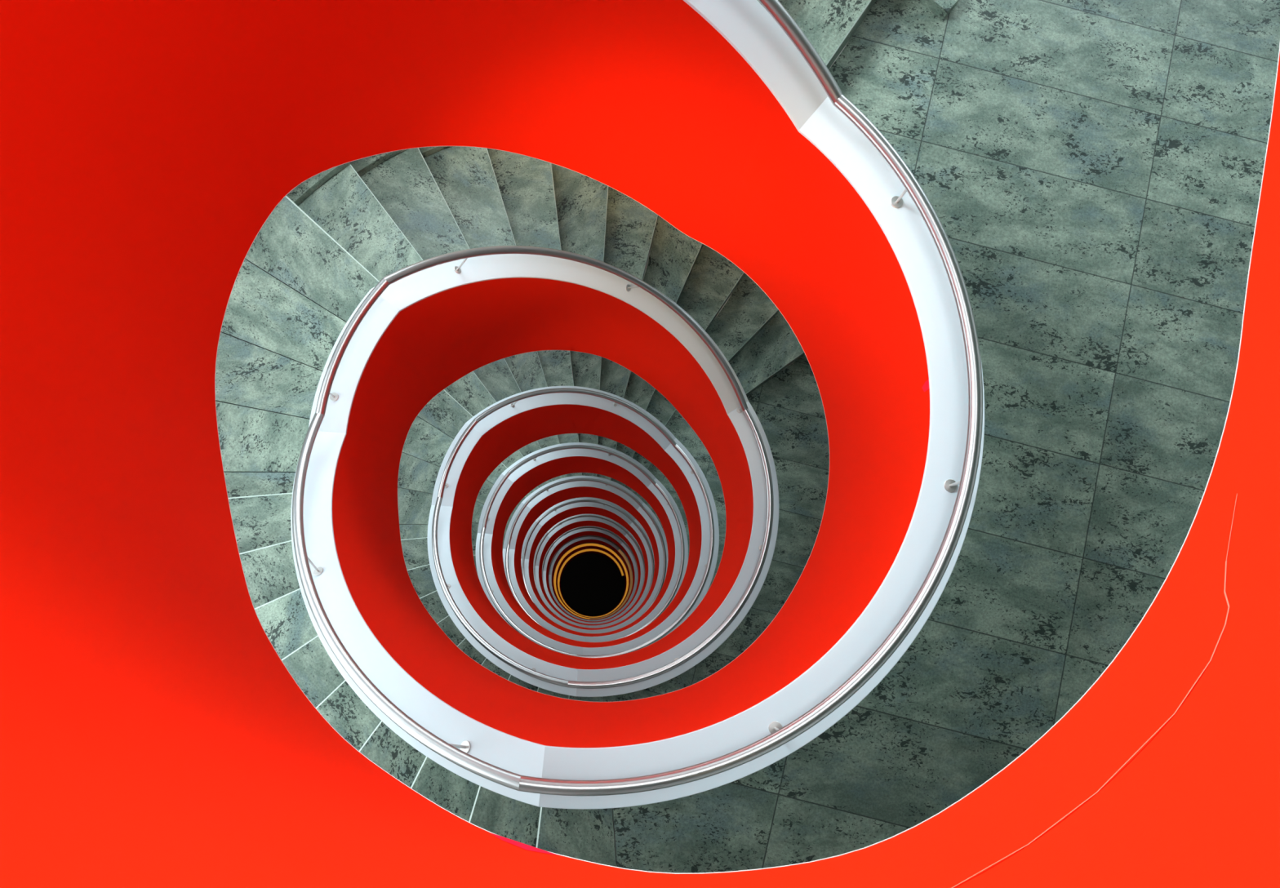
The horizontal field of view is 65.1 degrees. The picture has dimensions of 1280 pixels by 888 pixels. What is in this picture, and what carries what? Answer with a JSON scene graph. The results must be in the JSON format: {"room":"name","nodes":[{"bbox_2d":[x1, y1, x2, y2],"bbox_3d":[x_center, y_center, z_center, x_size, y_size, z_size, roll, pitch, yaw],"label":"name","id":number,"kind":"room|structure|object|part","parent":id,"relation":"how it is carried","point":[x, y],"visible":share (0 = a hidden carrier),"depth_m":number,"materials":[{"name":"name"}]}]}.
{"room":"spiral stairwell","nodes":[
{"label":"spiral stairwell","id":0,"kind":"room"},
{"bbox_2d":[560,553,625,616],"bbox_3d":[-1.166,4.535,34.682,8.085,0.210,6.300,0,81,-3],"label":"stairwell opening","id":1,"kind":"structure","parent":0,"point":[592,584],"depth_m":34.51,"materials":[{"name":"black"}]},
{"bbox_2d":[557,548,628,617],"bbox_3d":[-1.539,4.500,32.447,2.411,4.181,2.426,0,81,-3],"label":"balustrade","id":2,"kind":"object","parent":1,"relation":"on","point":[617,560],"visible":0.56,"depth_m":31.96,"materials":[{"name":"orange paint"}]},
{"bbox_3d":[-1.383,3.764,32.995,2.028,2.230,0.643,13,81,-1],"label":"handrail","id":3,"kind":"part","parent":2,"relation":"part of","materials":[{"name":"orange metal"}]},
{"bbox_2d":[636,493,665,534],"bbox_3d":[1.317,1.650,16.608,4.803,0.808,6.300,0,81,-3],"label":"floor","id":4,"kind":"structure","parent":0,"point":[637,495],"depth_m":16.25,"materials":[{"name":"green stone"}]},
{"bbox_2d":[525,472,637,497],"bbox_3d":[-0.856,0.353,15.787,3.122,2.077,1.518,0,81,-3],"label":"flight","id":5,"kind":"object","parent":4,"relation":"on","point":[575,473],"visible":0.02,"depth_m":15.34,"materials":[{"name":"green stone"}]},
{"bbox_2d":[502,496,526,546],"bbox_3d":[-2.245,1.185,14.876,1.246,1.040,1.809,19,81,0],"label":"half landing","id":6,"kind":"object","parent":5,"relation":"on","point":[525,497],"visible":0.02,"depth_m":14.45,"materials":[{"name":"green stone"}]},
{"bbox_2d":[502,475,688,642],"bbox_3d":[-0.696,1.637,14.394,2.405,4.452,2.430,-29,83,-7],"label":"balustrade","id":7,"kind":"object","parent":4,"relation":"on","point":[553,493],"visible":0.85,"depth_m":13.41,"materials":[{"name":"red paint"}]},
{"bbox_3d":[-1.674,1.066,13.623,0.085,0.039,0.649,23,81,1],"label":"handrail","id":8,"kind":"part","parent":7,"relation":"part of","materials":[{"name":"silver metal"}]},
{"bbox_3d":[-1.377,1.982,12.784,0.367,1.445,1.639,-38,85,-8],"label":"handrail","id":9,"kind":"part","parent":7,"relation":"part of","materials":[{"name":"silver metal"}]},
{"bbox_3d":[-0.749,0.697,14.574,1.684,1.730,0.403,-3,81,-3],"label":"handrail","id":10,"kind":"part","parent":7,"relation":"part of","materials":[{"name":"silver metal"}]},
{"bbox_3d":[0.090,1.610,12.204,0.788,0.039,2.167,25,81,1],"label":"handrail","id":11,"kind":"part","parent":7,"relation":"part of","materials":[{"name":"silver metal"}]},
{"bbox_2d":[647,463,689,558],"bbox_3d":[1.458,1.168,13.578,4.803,0.808,6.300,0,81,-3],"label":"floor","id":12,"kind":"structure","parent":0,"point":[652,468],"depth_m":13.21,"materials":[{"name":"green stone"}]},
{"bbox_2d":[502,433,651,468],"bbox_3d":[-0.715,-0.129,12.756,3.122,2.077,1.518,0,81,-3],"label":"flight","id":13,"kind":"object","parent":12,"relation":"on","point":[531,447],"visible":0.02,"depth_m":12.31,"materials":[{"name":"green stone"}]},
{"bbox_2d":[471,462,507,555],"bbox_3d":[-2.104,0.703,11.845,1.246,1.040,1.809,19,81,0],"label":"half landing","id":14,"kind":"object","parent":13,"relation":"on","point":[491,479],"visible":0.02,"depth_m":11.40,"materials":[{"name":"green stone"}]},
{"bbox_2d":[473,555,478,576],"bbox_3d":[-1.687,2.086,10.810,1.407,1.874,3.066,-44,85,-8],"label":"flight","id":15,"kind":"object","parent":14,"relation":"on","point":[474,556],"visible":0.02,"depth_m":11.14,"materials":[{"name":"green stone"}]},
{"bbox_2d":[475,438,719,657],"bbox_3d":[-0.557,1.155,11.363,2.406,4.452,2.430,-23,83,-6],"label":"balustrade","id":16,"kind":"object","parent":12,"relation":"on","point":[677,464],"visible":0.95,"depth_m":10.22,"materials":[{"name":"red paint"}]},
{"bbox_3d":[-1.533,0.584,10.591,0.085,0.039,0.649,23,81,1],"label":"handrail","id":17,"kind":"part","parent":16,"relation":"part of","materials":[{"name":"silver metal"}]},
{"bbox_3d":[-1.236,1.501,9.752,0.367,1.445,1.639,-38,85,-8],"label":"handrail","id":18,"kind":"part","parent":16,"relation":"part of","materials":[{"name":"silver metal"}]},
{"bbox_3d":[-0.608,0.215,11.543,1.684,1.730,0.403,-3,81,-3],"label":"handrail","id":19,"kind":"part","parent":16,"relation":"part of","materials":[{"name":"silver metal"}]},
{"bbox_3d":[0.231,1.128,9.173,0.789,0.039,2.167,25,81,1],"label":"handrail","id":20,"kind":"part","parent":16,"relation":"part of","materials":[{"name":"silver metal"}]},
{"bbox_2d":[665,410,725,591],"bbox_3d":[1.599,0.686,10.546,4.803,0.808,6.300,0,81,-3],"label":"floor","id":21,"kind":"structure","parent":0,"point":[680,428],"depth_m":10.17,"materials":[{"name":"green stone"}]},
{"bbox_2d":[444,350,676,426],"bbox_3d":[-0.575,-0.611,9.725,3.122,2.077,1.518,0,81,-3],"label":"flight","id":22,"kind":"object","parent":21,"relation":"on","point":[491,383],"visible":0.19,"depth_m":9.30,"materials":[{"name":"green stone"}]},
{"bbox_2d":[397,389,473,539],"bbox_3d":[-1.963,0.222,8.813,1.246,1.040,1.809,19,81,0],"label":"half landing","id":23,"kind":"object","parent":22,"relation":"on","point":[431,434],"visible":0.14,"depth_m":8.37,"materials":[{"name":"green stone"}]},
{"bbox_2d":[400,537,568,698],"bbox_3d":[-1.546,1.604,7.779,1.407,1.874,3.066,-44,85,-8],"label":"flight","id":24,"kind":"object","parent":23,"relation":"on","point":[415,551],"visible":0.02,"depth_m":7.73,"materials":[{"name":"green stone"}]},
{"bbox_2d":[427,386,778,697],"bbox_3d":[-0.418,0.667,8.335,2.411,4.447,2.426,0,81,-3],"label":"balustrade","id":25,"kind":"object","parent":21,"relation":"on","point":[740,451],"visible":1,"depth_m":7.06,"materials":[{"name":"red paint"}]},
{"bbox_3d":[-1.392,0.103,7.560,0.085,0.039,0.649,23,81,1],"label":"handrail","id":26,"kind":"part","parent":25,"relation":"part of","materials":[{"name":"silver metal"}]},
{"bbox_3d":[-1.095,1.019,6.721,0.367,1.445,1.639,-38,85,-8],"label":"handrail","id":27,"kind":"part","parent":25,"relation":"part of","materials":[{"name":"silver metal"}]},
{"bbox_3d":[-0.468,-0.266,8.512,1.684,1.730,0.403,-3,81,-3],"label":"handrail","id":28,"kind":"part","parent":25,"relation":"part of","materials":[{"name":"silver metal"}]},
{"bbox_3d":[0.379,0.781,6.121,0.648,0.039,2.033,33,81,3],"label":"handrail","id":29,"kind":"part","parent":25,"relation":"part of","materials":[{"name":"silver metal"}]},
{"bbox_2d":[568,354,829,702],"bbox_3d":[1.740,0.311,7.498,4.803,0.808,6.084,0,81,-3],"label":"floor","id":30,"kind":"structure","parent":0,"point":[788,407],"depth_m":7.06,"materials":[{"name":"green stone"}]},
{"bbox_2d":[286,146,804,395],"bbox_3d":[-0.186,-1.049,6.626,3.610,2.492,1.629,0,81,-3],"label":"flight","id":31,"kind":"object","parent":30,"relation":"on","point":[395,211],"visible":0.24,"depth_m":6.01,"materials":[{"name":"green stone"}]},
{"bbox_2d":[215,195,379,497],"bbox_3d":[-1.809,-0.306,5.514,1.245,1.035,1.800,19,81,0],"label":"half landing","id":32,"kind":"object","parent":31,"relation":"on","point":[295,289],"visible":0.27,"depth_m":5.08,"materials":[{"name":"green stone"}]},
{"bbox_2d":[228,493,540,847],"bbox_3d":[-1.396,1.069,4.444,1.407,1.858,3.066,-44,85,-8],"label":"flight","id":33,"kind":"object","parent":32,"relation":"on","point":[261,523],"visible":0.17,"depth_m":4.22,"materials":[{"name":"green stone"}]},
{"bbox_2d":[290,93,984,809],"bbox_3d":[-0.271,0.178,5.215,2.406,4.888,2.430,-26,83,-6],"label":"balustrade","id":34,"kind":"object","parent":30,"relation":"on","point":[846,243],"visible":1,"depth_m":3.49,"materials":[{"name":"red paint"}]},
{"bbox_3d":[-1.239,-0.421,4.263,0.085,0.039,0.649,23,81,1],"label":"handrail","id":35,"kind":"part","parent":34,"relation":"part of","materials":[{"name":"silver metal"}]},
{"bbox_3d":[-0.959,0.482,3.408,0.353,1.480,1.608,-37,84,-8],"label":"handrail","id":36,"kind":"part","parent":34,"relation":"part of","materials":[{"name":"silver metal"}]},
{"bbox_3d":[-0.192,-0.705,5.343,1.885,2.000,0.528,6,81,-2],"label":"handrail","id":37,"kind":"part","parent":34,"relation":"part of","materials":[{"name":"silver metal"}]},
{"bbox_3d":[0.508,0.107,2.811,0.830,0.039,2.195,25,81,1],"label":"handrail","id":38,"kind":"part","parent":34,"relation":"part of","materials":[{"name":"silver metal"}]},
{"bbox_2d":[535,0,1279,873],"bbox_3d":[1.889,-0.325,4.181,4.814,0.804,6.300,0,81,-3],"label":"floor","id":39,"kind":"structure","parent":0,"point":[1091,171],"depth_m":3.77,"materials":[{"name":"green stone"}]},
{"bbox_2d":[0,0,1279,887],"bbox_3d":[-0.130,-0.307,2.165,2.406,4.259,2.430,-22,83,-6],"label":"balustrade","id":40,"kind":"object","parent":39,"relation":"on","point":[154,734],"visible":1,"depth_m":1.89,"materials":[{"name":"red paint"}]},
{"bbox_3d":[-0.199,-1.258,2.319,1.653,1.383,0.386,-4,81,-3],"label":"handrail","id":41,"kind":"part","parent":40,"relation":"part of","materials":[{"name":"silver metal"}]},
{"bbox_2d":[756,0,959,69],"bbox_3d":[-0.288,-1.590,3.567,3.122,1.881,1.518,0,81,-3],"label":"flight","id":42,"kind":"object","parent":39,"relation":"on","point":[828,25],"visible":0.04,"depth_m":3.77,"materials":[{"name":"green stone"}]},
{"bbox_3d":[1.176,2.132,19.640,4.803,0.809,6.300,0,81,-3],"label":"floor","id":43,"kind":"structure","parent":0,"visible":0},
{"bbox_2d":[520,497,667,633],"bbox_3d":[-0.841,2.112,17.425,2.411,4.452,2.425,0,81,-3],"label":"balustrade","id":44,"kind":"object","parent":43,"relation":"on","point":[559,512],"visible":0.73,"depth_m":16.59,"materials":[{"name":"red paint"}]},
{"bbox_3d":[-1.518,2.464,15.815,0.367,1.446,1.639,-38,85,-8],"label":"handrail","id":45,"kind":"part","parent":44,"relation":"part of","materials":[{"name":"silver metal"}]},
{"bbox_3d":[-1.815,1.548,16.654,0.085,0.040,0.649,23,81,1],"label":"handrail","id":46,"kind":"part","parent":44,"relation":"part of","materials":[{"name":"silver metal"}]},
{"bbox_3d":[-0.890,1.179,17.605,1.684,1.731,0.403,-3,81,-3],"label":"handrail","id":47,"kind":"part","parent":44,"relation":"part of","materials":[{"name":"silver metal"}]},
{"bbox_3d":[-0.051,2.091,15.235,0.788,0.040,2.167,25,81,1],"label":"handrail","id":48,"kind":"part","parent":44,"relation":"part of","materials":[{"name":"silver metal"}]},
{"bbox_3d":[1.035,2.613,22.671,4.803,0.809,6.300,0,81,-3],"label":"floor","id":49,"kind":"structure","parent":0,"visible":0},
{"bbox_2d":[533,514,654,628],"bbox_3d":[-0.982,2.594,20.456,2.411,4.452,2.425,0,81,-3],"label":"balustrade","id":50,"kind":"object","parent":49,"relation":"on","point":[637,530],"visible":0.73,"depth_m":19.65,"materials":[{"name":"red paint"}]},
{"bbox_3d":[-1.659,2.946,18.846,0.367,1.446,1.639,-38,85,-8],"label":"handrail","id":51,"kind":"part","parent":50,"relation":"part of","materials":[{"name":"silver metal"}]},
{"bbox_3d":[-1.956,2.030,19.684,0.085,0.040,0.649,23,81,1],"label":"handrail","id":52,"kind":"part","parent":50,"relation":"part of","materials":[{"name":"silver metal"}]},
{"bbox_3d":[-1.031,1.661,20.636,1.684,1.731,0.403,-3,81,-3],"label":"handrail","id":53,"kind":"part","parent":50,"relation":"part of","materials":[{"name":"silver metal"}]},
{"bbox_3d":[-0.192,2.573,18.266,0.788,0.040,2.167,25,81,1],"label":"handrail","id":54,"kind":"part","parent":50,"relation":"part of","materials":[{"name":"silver metal"}]},
{"bbox_3d":[0.894,3.095,25.702,4.803,0.809,6.300,0,81,-3],"label":"floor","id":55,"kind":"structure","parent":0,"visible":0},
{"bbox_2d":[542,525,644,624],"bbox_3d":[-1.123,3.076,23.487,2.411,4.452,2.425,0,81,-3],"label":"balustrade","id":56,"kind":"object","parent":55,"relation":"on","point":[629,540],"visible":0.66,"depth_m":22.70,"materials":[{"name":"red paint"}]},
{"bbox_3d":[-2.096,2.511,22.715,0.085,0.040,0.649,23,81,1],"label":"handrail","id":57,"kind":"part","parent":56,"relation":"part of","materials":[{"name":"silver metal"}]},
{"bbox_3d":[-1.172,2.143,23.667,1.684,1.731,0.403,-3,81,-3],"label":"handrail","id":58,"kind":"part","parent":56,"relation":"part of","materials":[{"name":"silver metal"}]},
{"bbox_3d":[-0.333,3.055,21.297,0.788,0.040,2.167,25,81,1],"label":"handrail","id":59,"kind":"part","parent":56,"relation":"part of","materials":[{"name":"silver metal"}]},
{"bbox_3d":[0.753,3.577,28.733,4.803,0.808,6.300,0,81,-3],"label":"floor","id":60,"kind":"structure","parent":0,"visible":0},
{"bbox_2d":[548,535,638,621],"bbox_3d":[-1.264,3.558,26.518,2.411,4.452,2.425,0,81,-3],"label":"balustrade","id":61,"kind":"object","parent":60,"relation":"on","point":[624,547],"visible":0.62,"depth_m":25.77,"materials":[{"name":"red paint"}]},
{"bbox_3d":[-2.237,2.993,25.747,0.085,0.040,0.649,23,81,1],"label":"handrail","id":62,"kind":"part","parent":61,"relation":"part of","materials":[{"name":"silver metal"}]},
{"bbox_3d":[-1.313,2.624,26.698,1.684,1.731,0.403,-3,81,-3],"label":"handrail","id":63,"kind":"part","parent":61,"relation":"part of","materials":[{"name":"silver metal"}]},
{"bbox_3d":[-0.474,3.537,24.328,0.788,0.040,2.167,25,81,1],"label":"handrail","id":64,"kind":"part","parent":61,"relation":"part of","materials":[{"name":"silver metal"}]},
{"bbox_3d":[0.612,4.059,31.764,4.803,0.808,6.300,0,81,-3],"label":"floor","id":65,"kind":"structure","parent":0,"visible":0},
{"bbox_2d":[553,542,632,619],"bbox_3d":[-1.404,4.039,29.549,2.411,4.452,2.425,0,81,-3],"label":"balustrade","id":66,"kind":"object","parent":65,"relation":"on","point":[585,545],"visible":0.51,"depth_m":28.85,"materials":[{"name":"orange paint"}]},
{"bbox_3d":[-1.454,3.106,29.729,1.684,1.731,0.403,-3,81,-3],"label":"handrail","id":67,"kind":"part","parent":66,"relation":"part of","materials":[{"name":"orange metal"}]},
{"bbox_3d":[-0.615,4.019,27.359,0.788,0.040,2.167,25,81,1],"label":"handrail","id":68,"kind":"part","parent":66,"relation":"part of","materials":[{"name":"silver metal"}]}
]}

